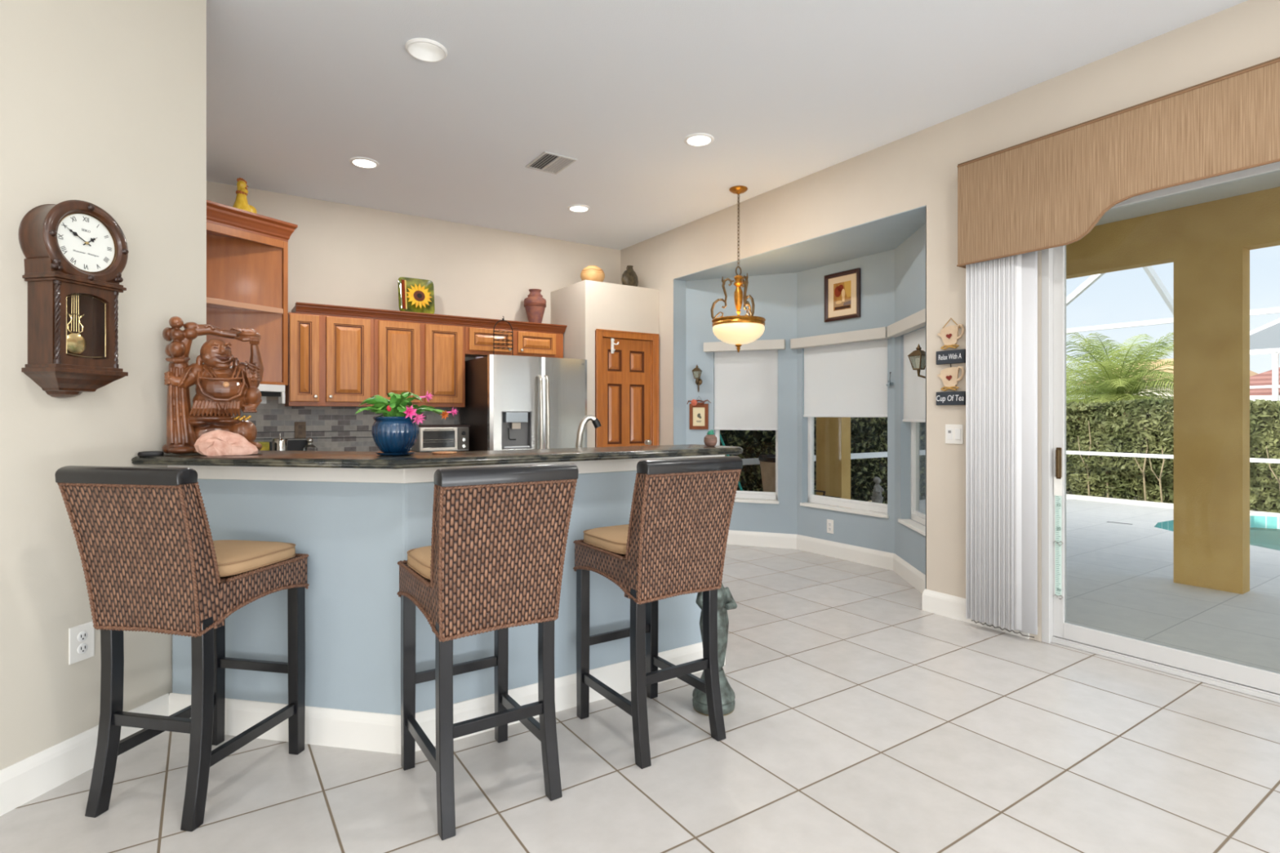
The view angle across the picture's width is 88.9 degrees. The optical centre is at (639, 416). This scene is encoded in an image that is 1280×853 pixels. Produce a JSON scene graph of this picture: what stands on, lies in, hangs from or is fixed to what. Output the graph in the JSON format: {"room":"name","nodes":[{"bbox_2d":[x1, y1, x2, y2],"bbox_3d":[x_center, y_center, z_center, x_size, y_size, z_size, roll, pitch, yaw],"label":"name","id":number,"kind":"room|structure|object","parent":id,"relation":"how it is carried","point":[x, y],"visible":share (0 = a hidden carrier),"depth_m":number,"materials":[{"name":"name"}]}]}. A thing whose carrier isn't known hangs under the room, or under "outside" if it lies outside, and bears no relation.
{"room":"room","nodes":[
{"label":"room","id":0,"kind":"room"},
{"bbox_2d":[0,0,206,769],"bbox_3d":[-2.398,-0.295,0.338,0.170,3.050,4.964,0,0,11],"label":"wall","id":1,"kind":"structure","parent":0,"point":[103,103],"depth_m":2.25,"materials":[{"name":"beige paint"}]},
{"bbox_2d":[18,200,128,398],"bbox_3d":[-1.880,-0.387,2.179,0.132,0.653,0.274,0,0,11],"label":"wall clock","id":2,"kind":"object","parent":1,"relation":"attached to","point":[75,252],"visible":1,"depth_m":2.14,"materials":[{"name":"brown wood"}]},
{"bbox_2d":[68,621,94,664],"bbox_3d":[-1.927,0.782,2.253,0.009,0.125,0.085,0,0,11],"label":"wall outlet","id":3,"kind":"object","parent":1,"relation":"attached to","point":[82,637],"visible":0.99,"depth_m":2.25,"materials":[{"name":"white plastic"}]},
{"bbox_2d":[77,631,88,641],"bbox_3d":[-1.925,0.761,2.252,0.003,0.034,0.034,0,0,11],"label":"socket","id":4,"kind":"object","parent":3,"relation":"attached to","point":[82,636],"depth_m":2.25,"materials":[{"name":"white plastic"}]},
{"bbox_2d":[77,643,88,653],"bbox_3d":[-1.925,0.803,2.252,0.003,0.034,0.034,0,0,11],"label":"socket","id":5,"kind":"object","parent":3,"relation":"attached to","point":[82,648],"depth_m":2.25,"materials":[{"name":"white plastic"}]},
{"bbox_2d":[0,693,168,816],"bbox_3d":[-2.325,1.163,0.231,0.015,0.135,4.783,0,0,11],"label":"baseboard","id":6,"kind":"structure","parent":1,"relation":"attached to","point":[34,775],"depth_m":2.16,"materials":[{"name":"white paint"}]},
{"bbox_2d":[206,200,297,385],"bbox_3d":[-3.008,-0.863,4.836,0.397,1.245,0.805,0,0,28],"label":"cabinet","id":7,"kind":"object","parent":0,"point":[247,251],"visible":0.45,"depth_m":4.90,"materials":[{"name":"brown wood"}]},
{"bbox_2d":[232,177,257,213],"bbox_3d":[-2.944,-1.626,4.847,0.125,0.278,0.188,0,0,36],"label":"rooster","id":8,"kind":"object","parent":7,"relation":"on","point":[241,202],"visible":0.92,"depth_m":4.81},
{"bbox_2d":[206,297,283,314],"bbox_3d":[-3.026,-0.808,4.854,0.318,0.040,0.568,0,0,28],"label":"shelf","id":9,"kind":"object","parent":7,"relation":"attached to","point":[213,305],"depth_m":4.83,"materials":[{"name":"brown wood"}]},
{"bbox_2d":[206,181,620,451],"bbox_3d":[-1.995,-0.295,6.035,4.500,3.050,0.150,0,0,-34],"label":"wall","id":10,"kind":"structure","parent":0,"point":[340,254],"depth_m":5.79,"materials":[{"name":"beige paint"}]},
{"bbox_2d":[257,384,284,404],"bbox_3d":[-2.926,-0.167,4.781,0.120,0.143,0.605,0,0,28],"label":"range hood","id":11,"kind":"object","parent":10,"relation":"attached to","point":[266,390],"visible":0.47,"depth_m":4.96,"materials":[{"name":"white metal"}]},
{"bbox_2d":[294,422,306,438],"bbox_3d":[-2.809,0.115,5.392,0.084,0.136,0.011,0,0,-34],"label":"outlet plate","id":12,"kind":"object","parent":10,"relation":"attached to","point":[300,427],"visible":1,"depth_m":5.39,"materials":[{"name":"plastic"}]},
{"bbox_2d":[255,430,373,439],"bbox_3d":[-2.696,0.157,5.474,2.390,0.062,0.004,0,0,-34],"label":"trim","id":13,"kind":"structure","parent":10,"relation":"attached to","point":[364,430],"depth_m":5.48,"materials":[{"name":"black stone"}]},
{"bbox_2d":[284,312,373,407],"bbox_3d":[-2.548,-0.445,5.365,0.629,0.730,0.359,0,0,-34],"label":"upper cabinet","id":14,"kind":"object","parent":10,"relation":"attached to","point":[331,358],"visible":0.98,"depth_m":5.23,"materials":[{"name":"brown wood"}]},
{"bbox_2d":[373,319,465,407],"bbox_3d":[-1.964,-0.445,5.756,0.770,0.730,0.359,0,0,-34],"label":"upper cabinet","id":15,"kind":"object","parent":10,"relation":"attached to","point":[418,358],"visible":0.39,"depth_m":5.65,"materials":[{"name":"brown wood"}]},
{"bbox_2d":[465,326,563,358],"bbox_3d":[-1.234,-0.685,6.245,0.982,0.250,0.359,0,0,-34],"label":"upper cabinet","id":16,"kind":"object","parent":10,"relation":"attached to","point":[478,340],"visible":0.84,"depth_m":6.13,"materials":[{"name":"brown wood"}]},
{"bbox_2d":[291,302,567,333],"bbox_3d":[-1.775,-0.850,5.883,2.395,0.075,0.357,0,0,-34],"label":"crown molding","id":17,"kind":"structure","parent":16,"relation":"on","point":[300,308],"depth_m":5.62,"materials":[{"name":"brown wood"}]},
{"bbox_2d":[524,288,546,323],"bbox_3d":[-1.027,-1.063,6.388,0.220,0.345,0.220,0,0,-34],"label":"urn","id":18,"kind":"object","parent":16,"relation":"on","point":[535,304],"visible":0.96,"depth_m":6.32,"materials":[{"name":"ceramic"}]},
{"bbox_2d":[397,276,435,313],"bbox_3d":[-1.980,-1.054,5.762,0.310,0.326,0.147,0,0,-34],"label":"book","id":19,"kind":"object","parent":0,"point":[415,295],"visible":0.89,"depth_m":5.74,"materials":[{"name":"multicoloured paper"}]},
{"bbox_2d":[413,290,425,301],"bbox_3d":[-1.944,-1.057,5.741,0.100,0.100,0.027,0,0,-34],"label":"flower","id":20,"kind":"object","parent":19,"relation":"on","point":[418,295],"depth_m":5.73,"materials":[{"name":"yellow ceramic"}]},
{"bbox_2d":[172,470,702,715],"bbox_3d":[-0.681,0.707,2.744,2.343,1.047,0.587,0,0,-16],"label":"wall","id":21,"kind":"structure","parent":0,"point":[354,535],"depth_m":2.48,"materials":[{"name":"blue paint"}]},
{"bbox_2d":[131,444,742,469],"bbox_3d":[-0.682,0.166,2.742,2.505,0.032,0.921,0,0,-15],"label":"countertop","id":22,"kind":"structure","parent":21,"relation":"on","point":[295,459],"depth_m":2.45,"materials":[{"name":"black stone"}]},
{"bbox_2d":[137,450,164,456],"bbox_3d":[-1.843,0.141,2.457,0.080,0.017,0.032,0,0,-34],"label":"case","id":23,"kind":"object","parent":22,"relation":"on","point":[156,452],"visible":1,"depth_m":2.44,"materials":[{"name":"black plastic"}]},
{"bbox_2d":[161,315,263,454],"bbox_3d":[-1.685,-0.117,2.577,0.337,0.532,0.189,0,0,-24],"label":"carving","id":24,"kind":"object","parent":22,"relation":"on","point":[223,390],"visible":0.84,"depth_m":2.53,"materials":[{"name":"brown wood"}]},
{"bbox_2d":[194,429,257,456],"bbox_3d":[-1.572,0.100,2.482,0.207,0.098,0.077,0,0,-26],"label":"rock","id":25,"kind":"object","parent":22,"relation":"on","point":[218,442],"visible":1,"depth_m":2.45,"materials":[{"name":"pink stone"}]},
{"bbox_2d":[355,391,457,455],"bbox_3d":[-0.894,0.024,2.521,0.369,0.251,0.230,0,0,-15],"label":"potted plant","id":26,"kind":"object","parent":22,"relation":"on","point":[396,433],"visible":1,"depth_m":2.45,"materials":[{"name":"pink plant"}]},
{"bbox_2d":[431,451,457,453],"bbox_3d":[-0.782,0.146,2.606,0.096,0.006,0.096,0,0,-34],"label":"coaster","id":27,"kind":"object","parent":22,"relation":"on","point":[433,452],"visible":1,"depth_m":2.58,"materials":[{"name":"brown wood"}]},
{"bbox_2d":[703,430,717,446],"bbox_3d":[0.347,0.108,3.211,0.066,0.082,0.066,0,0,-34],"label":"jar","id":28,"kind":"object","parent":22,"relation":"on","point":[710,440],"visible":0.98,"depth_m":3.19,"materials":[{"name":"ceramic"}]},
{"bbox_2d":[167,454,724,483],"bbox_3d":[-0.660,0.214,2.721,2.372,0.062,0.532,0,0,-19],"label":"trim","id":29,"kind":"structure","parent":21,"relation":"attached to","point":[231,473],"depth_m":2.47,"materials":[{"name":"white paint"}]},
{"bbox_2d":[168,641,725,754],"bbox_3d":[-0.659,1.163,2.728,2.372,0.135,0.541,0,0,-20],"label":"baseboard","id":30,"kind":"structure","parent":21,"relation":"attached to","point":[325,726],"depth_m":2.49,"materials":[{"name":"white paint"}]},
{"bbox_2d":[551,280,658,447],"bbox_3d":[-0.361,-0.020,6.609,0.843,2.500,0.725,0,0,-34],"label":"wall","id":31,"kind":"structure","parent":0,"point":[585,306],"depth_m":6.25,"materials":[{"name":"beige paint"}]},
{"bbox_2d":[580,265,604,281],"bbox_3d":[-0.459,-1.360,6.312,0.236,0.178,0.236,0,0,-34],"label":"round pot","id":32,"kind":"object","parent":31,"relation":"on","point":[592,273],"visible":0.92,"depth_m":6.22,"materials":[{"name":"beige ceramic"}]},
{"bbox_2d":[595,328,658,447],"bbox_3d":[-0.123,0.205,6.336,0.721,2.050,0.114,0,0,-34],"label":"door","id":33,"kind":"structure","parent":31,"relation":"in","point":[627,379],"depth_m":6.34,"materials":[{"name":"brown wood"}]},
{"bbox_2d":[610,337,618,353],"bbox_3d":[-0.240,-0.673,6.237,0.071,0.147,0.050,0,0,-34],"label":"hook","id":34,"kind":"object","parent":33,"relation":"hanging from","point":[612,340],"visible":1,"depth_m":6.24,"materials":[{"name":"white paint"}]},
{"bbox_2d":[621,265,638,286],"bbox_3d":[-0.102,-1.397,6.623,0.132,0.252,0.250,0,0,31],"label":"flask","id":35,"kind":"object","parent":31,"relation":"on","point":[629,277],"visible":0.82,"depth_m":6.55,"materials":[{"name":"ceramic"}]},
{"bbox_2d":[0,544,1279,852],"bbox_3d":[-0.577,1.260,0.637,9.750,0.060,10.900,0,0,-34],"label":"floor","id":36,"kind":"structure","parent":0,"point":[864,718],"depth_m":2.30,"materials":[{"name":"tile"}]},
{"bbox_2d":[54,465,309,831],"bbox_3d":[-1.474,0.690,2.176,0.438,1.080,0.569,0,0,11],"label":"bar stool","id":37,"kind":"object","parent":36,"relation":"on","point":[151,561],"visible":1,"depth_m":1.99,"materials":[{"name":"brown wicker"}]},
{"bbox_2d":[213,539,295,577],"bbox_3d":[-1.457,0.484,2.264,0.376,0.066,0.364,0,0,11],"label":"cushion","id":38,"kind":"object","parent":37,"relation":"on","point":[234,557],"depth_m":2.22,"materials":[{"name":"beige fabric"}]},
{"bbox_2d":[396,462,578,839],"bbox_3d":[-0.531,0.690,2.174,0.438,1.080,0.569,0,0,-34],"label":"bar stool","id":39,"kind":"object","parent":36,"relation":"on","point":[495,559],"visible":1,"depth_m":2.00,"materials":[{"name":"brown wicker"}]},
{"bbox_2d":[407,545,431,577],"bbox_3d":[-0.581,0.484,2.249,0.376,0.066,0.364,0,0,-34],"label":"cushion","id":40,"kind":"object","parent":39,"relation":"on","point":[419,559],"depth_m":2.15,"materials":[{"name":"beige fabric"}]},
{"bbox_2d":[459,354,586,451],"bbox_3d":[-1.058,0.357,5.985,0.930,1.745,0.875,0,0,-34],"label":"refrigerator","id":41,"kind":"object","parent":36,"relation":"on","point":[513,402],"visible":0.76,"depth_m":5.65,"materials":[{"name":"silver metal"}]},
{"bbox_2d":[493,315,513,355],"bbox_3d":[-1.199,-0.696,5.719,0.174,0.365,0.136,0,0,-10],"label":"wire rack","id":42,"kind":"object","parent":41,"relation":"on","point":[503,319],"visible":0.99,"depth_m":5.71,"materials":[{"name":"black metal"}]},
{"bbox_2d":[573,455,742,768],"bbox_3d":[0.048,0.690,2.556,0.438,1.080,0.569,0,0,-34],"label":"bar stool","id":43,"kind":"object","parent":36,"relation":"on","point":[673,543],"visible":1,"depth_m":2.40,"materials":[{"name":"brown wicker"}]},
{"bbox_2d":[583,524,628,555],"bbox_3d":[-0.002,0.484,2.631,0.376,0.066,0.364,0,0,-34],"label":"cushion","id":44,"kind":"object","parent":43,"relation":"on","point":[612,540],"depth_m":2.53,"materials":[{"name":"beige fabric"}]},
{"bbox_2d":[692,582,737,715],"bbox_3d":[0.311,0.897,2.753,0.180,0.665,0.180,0,0,-9],"label":"bronze statue","id":45,"kind":"object","parent":36,"relation":"on","point":[726,602],"visible":0.38,"depth_m":2.71,"materials":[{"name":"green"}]},
{"bbox_3d":[-1.910,0.796,5.621,0.818,0.868,0.634,0,0,-34],"label":"base cabinet","id":46,"kind":"object","parent":36,"relation":"on","visible":0},
{"bbox_3d":[-2.537,0.340,5.200,2.360,0.040,0.625,0,0,-34],"label":"countertop","id":47,"kind":"structure","parent":46,"relation":"on","visible":0},
{"bbox_2d":[258,441,271,450],"bbox_3d":[-2.835,0.258,4.913,0.105,0.125,0.040,0,0,-34],"label":"packet","id":48,"kind":"object","parent":47,"relation":"on","point":[266,446],"visible":0.4,"depth_m":4.91,"materials":[{"name":"yellow paper"}]},
{"bbox_2d":[271,432,288,450],"bbox_3d":[-2.775,0.225,5.026,0.112,0.190,0.112,0,0,-34],"label":"canister","id":49,"kind":"object","parent":47,"relation":"on","point":[279,443],"visible":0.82,"depth_m":4.98,"materials":[{"name":"silver metal"}]},
{"bbox_2d":[288,440,306,450],"bbox_3d":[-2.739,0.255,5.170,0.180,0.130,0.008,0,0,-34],"label":"toaster","id":50,"kind":"object","parent":47,"relation":"on","point":[293,445],"visible":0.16,"depth_m":5.17,"materials":[{"name":"black plastic"}]},
{"bbox_2d":[302,437,316,451],"bbox_3d":[-2.617,0.245,5.168,0.096,0.150,0.096,0,0,-34],"label":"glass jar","id":51,"kind":"object","parent":47,"relation":"on","point":[309,441],"visible":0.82,"depth_m":5.16,"materials":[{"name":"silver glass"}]},
{"bbox_2d":[410,426,468,452],"bbox_3d":[-1.749,0.207,5.691,0.425,0.225,0.355,0,0,-34],"label":"toaster oven","id":52,"kind":"object","parent":47,"relation":"on","point":[429,439],"visible":0.91,"depth_m":5.56,"materials":[{"name":"silver metal"}]},
{"bbox_2d":[418,424,470,427],"bbox_3d":[-1.767,0.086,5.713,0.460,0.018,0.320,0,0,-34],"label":"baking tray","id":53,"kind":"object","parent":52,"relation":"on","point":[420,425],"visible":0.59,"depth_m":5.64,"materials":[{"name":"grey metal"}]},
{"bbox_3d":[-0.432,0.796,3.208,1.350,0.868,0.602,0,0,-34],"label":"cabinet","id":54,"kind":"object","parent":36,"relation":"on","visible":0},
{"bbox_3d":[-0.448,0.340,3.203,1.420,0.040,0.618,0,0,-34],"label":"countertop","id":55,"kind":"structure","parent":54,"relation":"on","visible":0},
{"bbox_2d":[575,414,601,448],"bbox_3d":[-0.276,0.156,3.412,0.145,0.329,0.066,0,0,-12],"label":"kitchen faucet","id":56,"kind":"object","parent":55,"relation":"on","point":[596,423],"visible":0.53,"depth_m":3.39,"materials":[{"name":"silver metal"}]},
{"bbox_2d":[206,0,1248,249],"bbox_3d":[-0.881,-1.883,0.373,8.950,0.125,10.800,0,0,-34],"label":"ceiling","id":57,"kind":"structure","parent":0,"point":[786,91],"depth_m":3.59,"materials":[{"name":"white paint"}]},
{"bbox_2d":[349,157,378,168],"bbox_3d":[-1.978,-1.815,4.681,0.196,0.010,0.196,0,0,-34],"label":"recessed light","id":58,"kind":"object","parent":57,"relation":"in","point":[363,162],"visible":1,"depth_m":4.67,"materials":[{"name":"white"}]},
{"bbox_2d":[404,38,447,62],"bbox_3d":[-1.060,-1.859,3.237,0.200,0.103,0.200,0,0,-34],"label":"recessed light","id":59,"kind":"object","parent":57,"relation":"in","point":[426,50],"visible":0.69,"depth_m":3.29,"materials":[{"name":"white plastic"}]},
{"bbox_2d":[524,151,577,174],"bbox_3d":[-0.641,-1.814,4.682,0.250,0.011,0.330,0,0,-34],"label":"ceiling vent","id":60,"kind":"object","parent":57,"relation":"in","point":[547,162],"visible":1,"depth_m":4.67,"materials":[{"name":"grey metal"}]},
{"bbox_2d":[567,204,590,212],"bbox_3d":[-0.535,-1.815,5.707,0.196,0.010,0.196,0,0,-34],"label":"recessed light","id":61,"kind":"object","parent":57,"relation":"in","point":[575,208],"visible":1,"depth_m":5.70,"materials":[{"name":"white glass"}]},
{"bbox_2d":[684,133,714,146],"bbox_3d":[0.388,-1.815,4.291,0.196,0.010,0.196,0,0,-34],"label":"recessed light","id":62,"kind":"object","parent":57,"relation":"in","point":[698,140],"visible":1,"depth_m":4.28,"materials":[{"name":"white glass"}]},
{"bbox_2d":[710,185,765,352],"bbox_3d":[0.790,-1.164,5.219,0.428,1.312,0.434,0,0,-34],"label":"pendant lamp","id":63,"kind":"object","parent":57,"relation":"hanging from","point":[738,330],"visible":1,"depth_m":5.12,"materials":[{"name":"gold metal"}]},
{"bbox_2d":[685,272,796,533],"bbox_3d":[0.978,-0.050,6.299,1.076,2.560,0.140,0,0,21],"label":"wall","id":64,"kind":"structure","parent":0,"point":[774,295],"depth_m":6.15,"materials":[{"name":"blue paint"}]},
{"bbox_2d":[692,364,702,391],"bbox_3d":[0.557,-0.368,6.327,0.083,0.268,0.112,0,0,21],"label":"lantern sconce","id":65,"kind":"object","parent":64,"relation":"attached to","point":[696,371],"visible":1,"depth_m":6.30,"materials":[{"name":"brown metal"}]},
{"bbox_2d":[687,395,711,429],"bbox_3d":[0.574,-0.033,6.359,0.248,0.326,0.036,0,0,21],"label":"framed print","id":66,"kind":"object","parent":64,"relation":"attached to","point":[699,413],"visible":1,"depth_m":6.36,"materials":[{"name":"brown wood"}]},
{"bbox_2d":[703,338,785,430],"bbox_3d":[0.990,-0.288,6.197,0.772,0.844,0.107,0,0,21],"label":"roller shade","id":67,"kind":"object","parent":64,"relation":"attached to","point":[746,380],"visible":0.98,"depth_m":6.22,"materials":[{"name":"grey fabric"}]},
{"bbox_2d":[715,430,778,504],"bbox_3d":[1.021,0.096,6.265,0.644,1.452,0.143,0,0,21],"label":"window","id":68,"kind":"structure","parent":64,"relation":"in","point":[766,497],"depth_m":6.21,"materials":[{"name":"white plastic"}]},
{"bbox_2d":[726,529,1029,639],"bbox_3d":[1.558,1.163,5.188,0.791,0.135,3.288,0,0,-34],"label":"baseboard","id":69,"kind":"structure","parent":64,"relation":"attached to","point":[882,559],"depth_m":5.35,"materials":[{"name":"white paint"}]},
{"bbox_2d":[688,213,925,280],"bbox_3d":[1.536,-1.380,5.571,0.850,0.100,2.950,0,0,-34],"label":"ceiling","id":70,"kind":"structure","parent":0,"point":[889,237],"depth_m":5.28,"materials":[{"name":"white paint"}]},
{"bbox_2d":[796,248,894,553],"bbox_3d":[1.801,-0.050,5.657,0.140,2.560,1.023,0,0,-34],"label":"wall","id":71,"kind":"structure","parent":0,"point":[877,270],"depth_m":5.56,"materials":[{"name":"blue paint"}]},
{"bbox_2d":[826,519,833,533],"bbox_3d":[1.667,0.968,5.719,0.009,0.120,0.072,0,0,-34],"label":"wall outlet","id":72,"kind":"object","parent":71,"relation":"attached to","point":[829,522],"visible":1,"depth_m":5.72,"materials":[{"name":"white paint"}]},
{"bbox_2d":[790,326,890,417],"bbox_3d":[1.711,-0.350,5.625,0.107,0.720,1.005,0,0,-34],"label":"roller shade","id":73,"kind":"object","parent":71,"relation":"attached to","point":[846,373],"visible":0.9,"depth_m":5.59,"materials":[{"name":"grey fabric"}]},
{"bbox_2d":[824,267,860,322],"bbox_3d":[1.734,-1.032,5.601,0.031,0.410,0.364,0,0,-34],"label":"framed art","id":74,"kind":"object","parent":71,"relation":"attached to","point":[842,289],"visible":1,"depth_m":5.60,"materials":[{"name":"beige paper"}]},
{"bbox_2d":[833,280,850,311],"bbox_3d":[1.737,-1.032,5.603,0.002,0.236,0.184,0,0,-34],"label":"print","id":75,"kind":"object","parent":74,"relation":"attached to","point":[842,289],"depth_m":5.60,"materials":[{"name":"multicoloured"}]},
{"bbox_2d":[800,417,888,518],"bbox_3d":[1.785,0.096,5.650,0.143,1.452,0.921,0,0,-34],"label":"window","id":76,"kind":"structure","parent":71,"relation":"in","point":[813,499],"depth_m":5.78,"materials":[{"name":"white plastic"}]},
{"bbox_2d":[894,223,925,574],"bbox_3d":[2.058,-0.050,4.702,0.140,2.560,0.976,0,0,5],"label":"wall","id":77,"kind":"structure","parent":0,"point":[910,255],"depth_m":5.04,"materials":[{"name":"blue paint"}]},
{"bbox_2d":[887,308,925,422],"bbox_3d":[1.966,-0.333,4.705,0.107,0.754,0.885,0,0,5],"label":"roller shade","id":78,"kind":"object","parent":77,"relation":"attached to","point":[914,386],"visible":0.6,"depth_m":4.78,"materials":[{"name":"grey fabric"}]},
{"bbox_2d":[897,422,925,536],"bbox_3d":[2.041,0.096,4.696,0.143,1.452,0.714,0,0,5],"label":"window","id":79,"kind":"structure","parent":77,"relation":"in","point":[917,428],"depth_m":4.92,"materials":[{"name":"white plastic"}]},
{"bbox_2d":[620,0,1279,641],"bbox_3d":[2.814,-0.295,2.762,0.150,3.050,10.660,0,0,-34],"label":"wall","id":80,"kind":"structure","parent":0,"point":[919,169],"depth_m":4.03,"materials":[{"name":"beige paint"}]},
{"bbox_2d":[673,205,926,589],"bbox_3d":[1.131,-0.053,5.278,0.151,2.566,2.674,0,0,-34],"label":"door frame","id":81,"kind":"structure","parent":80,"relation":"attached to","point":[679,283],"depth_m":6.34,"materials":[{"name":"blue paint"}]},
{"bbox_2d":[907,343,925,378],"bbox_3d":[1.836,-0.311,4.241,0.100,0.324,0.150,0,0,-34],"label":"lantern sconce","id":82,"kind":"object","parent":80,"relation":"attached to","point":[917,357],"visible":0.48,"depth_m":4.24,"materials":[{"name":"brown metal"}]},
{"bbox_2d":[936,318,965,405],"bbox_3d":[1.891,-0.334,3.975,0.028,0.533,0.182,0,0,-34],"label":"hanging sign","id":83,"kind":"object","parent":80,"relation":"attached to","point":[949,335],"visible":1,"depth_m":3.97,"materials":[{"name":"beige wood"}]},
{"bbox_2d":[945,424,963,444],"bbox_3d":[1.910,0.110,3.968,0.010,0.118,0.112,0,0,-34],"label":"light switch","id":84,"kind":"object","parent":80,"relation":"attached to","point":[953,433],"visible":1,"depth_m":3.96,"materials":[{"name":"white paint"}]},
{"bbox_2d":[965,250,1037,637],"bbox_3d":[2.943,-0.026,2.336,0.079,2.449,3.609,0,0,-34],"label":"vertical blinds","id":85,"kind":"object","parent":80,"relation":"attached to","point":[1002,293],"visible":0.72,"depth_m":3.64,"materials":[{"name":"white plastic"}]},
{"bbox_2d":[956,57,1279,268],"bbox_3d":[2.961,-1.175,2.284,0.136,0.599,3.786,0,0,-34],"label":"fabric valance","id":86,"kind":"object","parent":80,"relation":"attached to","point":[1051,190],"visible":0.96,"depth_m":3.19,"materials":[{"name":"brown fabric"}]},
{"bbox_2d":[1041,161,1279,702],"bbox_3d":[3.152,0.030,2.255,0.143,2.400,3.238,0,0,-34],"label":"door","id":87,"kind":"structure","parent":80,"relation":"in","point":[1253,681],"depth_m":3.51,"materials":[{"name":"white metal"}]},
{"bbox_2d":[1053,476,1062,599],"bbox_3d":[2.260,0.659,3.522,0.014,0.658,0.052,0,0,-34],"label":"strip","id":88,"kind":"object","parent":87,"relation":"attached to","point":[1057,482],"visible":1,"depth_m":3.53,"materials":[{"name":"white"}]},
{"bbox_2d":[816,186,1279,594],"bbox_3d":[5.278,-0.151,3.082,0.160,2.786,11.250,0,0,-34],"label":"wall","id":89,"kind":"structure","parent":0,"point":[1209,244],"depth_m":4.71,"materials":[{"name":"paint"}]},
{"bbox_2d":[855,493,1279,672],"bbox_3d":[6.479,1.242,4.169,7.495,0.001,11.720,0,0,-34],"label":"floor","id":90,"kind":"structure","parent":0,"point":[1120,577],"depth_m":4.60,"materials":[{"name":"white tile"}]},
{"bbox_2d":[720,434,742,490],"bbox_3d":[0.945,0.442,6.993,0.668,1.610,0.030,0,0,-3],"label":"pole","id":91,"kind":"object","parent":90,"relation":"on","point":[721,437],"visible":0.02,"depth_m":6.98,"materials":[{"name":"teal"}]},
{"bbox_2d":[758,454,777,500],"bbox_3d":[1.578,0.842,7.278,0.500,0.800,0.500,0,0,-34],"label":"planter","id":92,"kind":"object","parent":90,"relation":"on","point":[767,462],"visible":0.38,"depth_m":7.14,"materials":[{"name":"brown plastic"}]},
{"bbox_2d":[871,476,884,512],"bbox_3d":[3.054,1.013,8.399,0.190,0.458,0.190,0,0,-34],"label":"statue","id":93,"kind":"object","parent":90,"relation":"on","point":[877,497],"visible":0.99,"depth_m":8.36,"materials":[{"name":"grey stone"}]},
{"bbox_2d":[742,266,1279,465],"bbox_3d":[6.471,-0.874,4.115,7.133,4.232,11.640,0,0,-34],"label":"cage","id":94,"kind":"object","parent":90,"relation":"on","point":[1149,270],"visible":0.06,"depth_m":9.10,"materials":[{"name":"white metal"}]},
{"bbox_2d":[1154,515,1279,551],"bbox_3d":[8.191,1.417,4.617,3.350,0.347,7.360,0,0,-34],"label":"swimming pool","id":95,"kind":"object","parent":90,"relation":"in","point":[1260,522],"visible":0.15,"depth_m":8.07,"materials":[{"name":"liquid"}]},
{"bbox_2d":[1095,171,1279,226],"bbox_3d":[4.413,-1.633,2.623,2.348,0.175,11.450,0,0,-34],"label":"ceiling","id":96,"kind":"structure","parent":0,"point":[1271,180],"depth_m":4.62,"materials":[{"name":"white paint"}]},
{"label":"outside","id":97,"kind":"structure","parent":0,"visible":0},
{"bbox_2d":[868,491,1279,550],"bbox_3d":[6.902,1.560,16.654,90.000,0.340,100.000,0,0,-34],"label":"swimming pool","id":98,"kind":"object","parent":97,"point":[1253,528],"depth_m":7.46,"materials":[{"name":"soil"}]},
{"bbox_2d":[720,417,887,508],"bbox_3d":[3.589,0.104,9.919,7.959,2.603,1.110,0,0,-34],"label":"hedge","id":99,"kind":"object","parent":98,"relation":"on","point":[868,434],"visible":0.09,"depth_m":9.08,"materials":[{"name":"green plant"}]},
{"bbox_2d":[1066,352,1096,403],"bbox_3d":[11.232,-0.186,18.350,3.419,3.040,3.574,0,0,-34],"label":"palm tree","id":100,"kind":"object","parent":98,"relation":"on","point":[1091,353],"visible":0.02,"depth_m":17.84,"materials":[{"name":"green plant"}]},
{"bbox_2d":[1066,332,1173,413],"bbox_3d":[9.165,-0.183,12.576,3.202,3.033,3.503,0,0,-30],"label":"palm tree","id":101,"kind":"object","parent":98,"relation":"on","point":[1117,384],"visible":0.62,"depth_m":12.24,"materials":[{"name":"green plant"}]},
{"bbox_2d":[1076,358,1257,411],"bbox_3d":[19.979,-0.270,24.085,6.800,3.600,4.200,0,0,-34],"label":"house","id":102,"kind":"structure","parent":98,"relation":"on","point":[1251,373],"depth_m":22.81,"materials":[{"name":"beige paint"}]},
{"bbox_2d":[1066,396,1279,516],"bbox_3d":[8.182,0.546,9.284,0.992,1.695,5.238,0,0,-34],"label":"hedge","id":103,"kind":"object","parent":98,"relation":"on","point":[1124,426],"visible":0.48,"depth_m":9.75,"materials":[{"name":"green plant"}]},
{"bbox_2d":[1249,318,1279,400],"bbox_3d":[17.828,-0.542,14.342,1.686,4.145,8.100,0,0,-34],"label":"cage","id":104,"kind":"object","parent":98,"relation":"on","point":[1265,339],"visible":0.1,"depth_m":16.42,"materials":[{"name":"white metal"}]},
{"bbox_2d":[1249,367,1279,413],"bbox_3d":[23.412,-0.420,17.177,9.180,3.900,11.700,0,0,-34],"label":"house","id":105,"kind":"structure","parent":98,"relation":"on","point":[1264,378],"depth_m":18.57,"materials":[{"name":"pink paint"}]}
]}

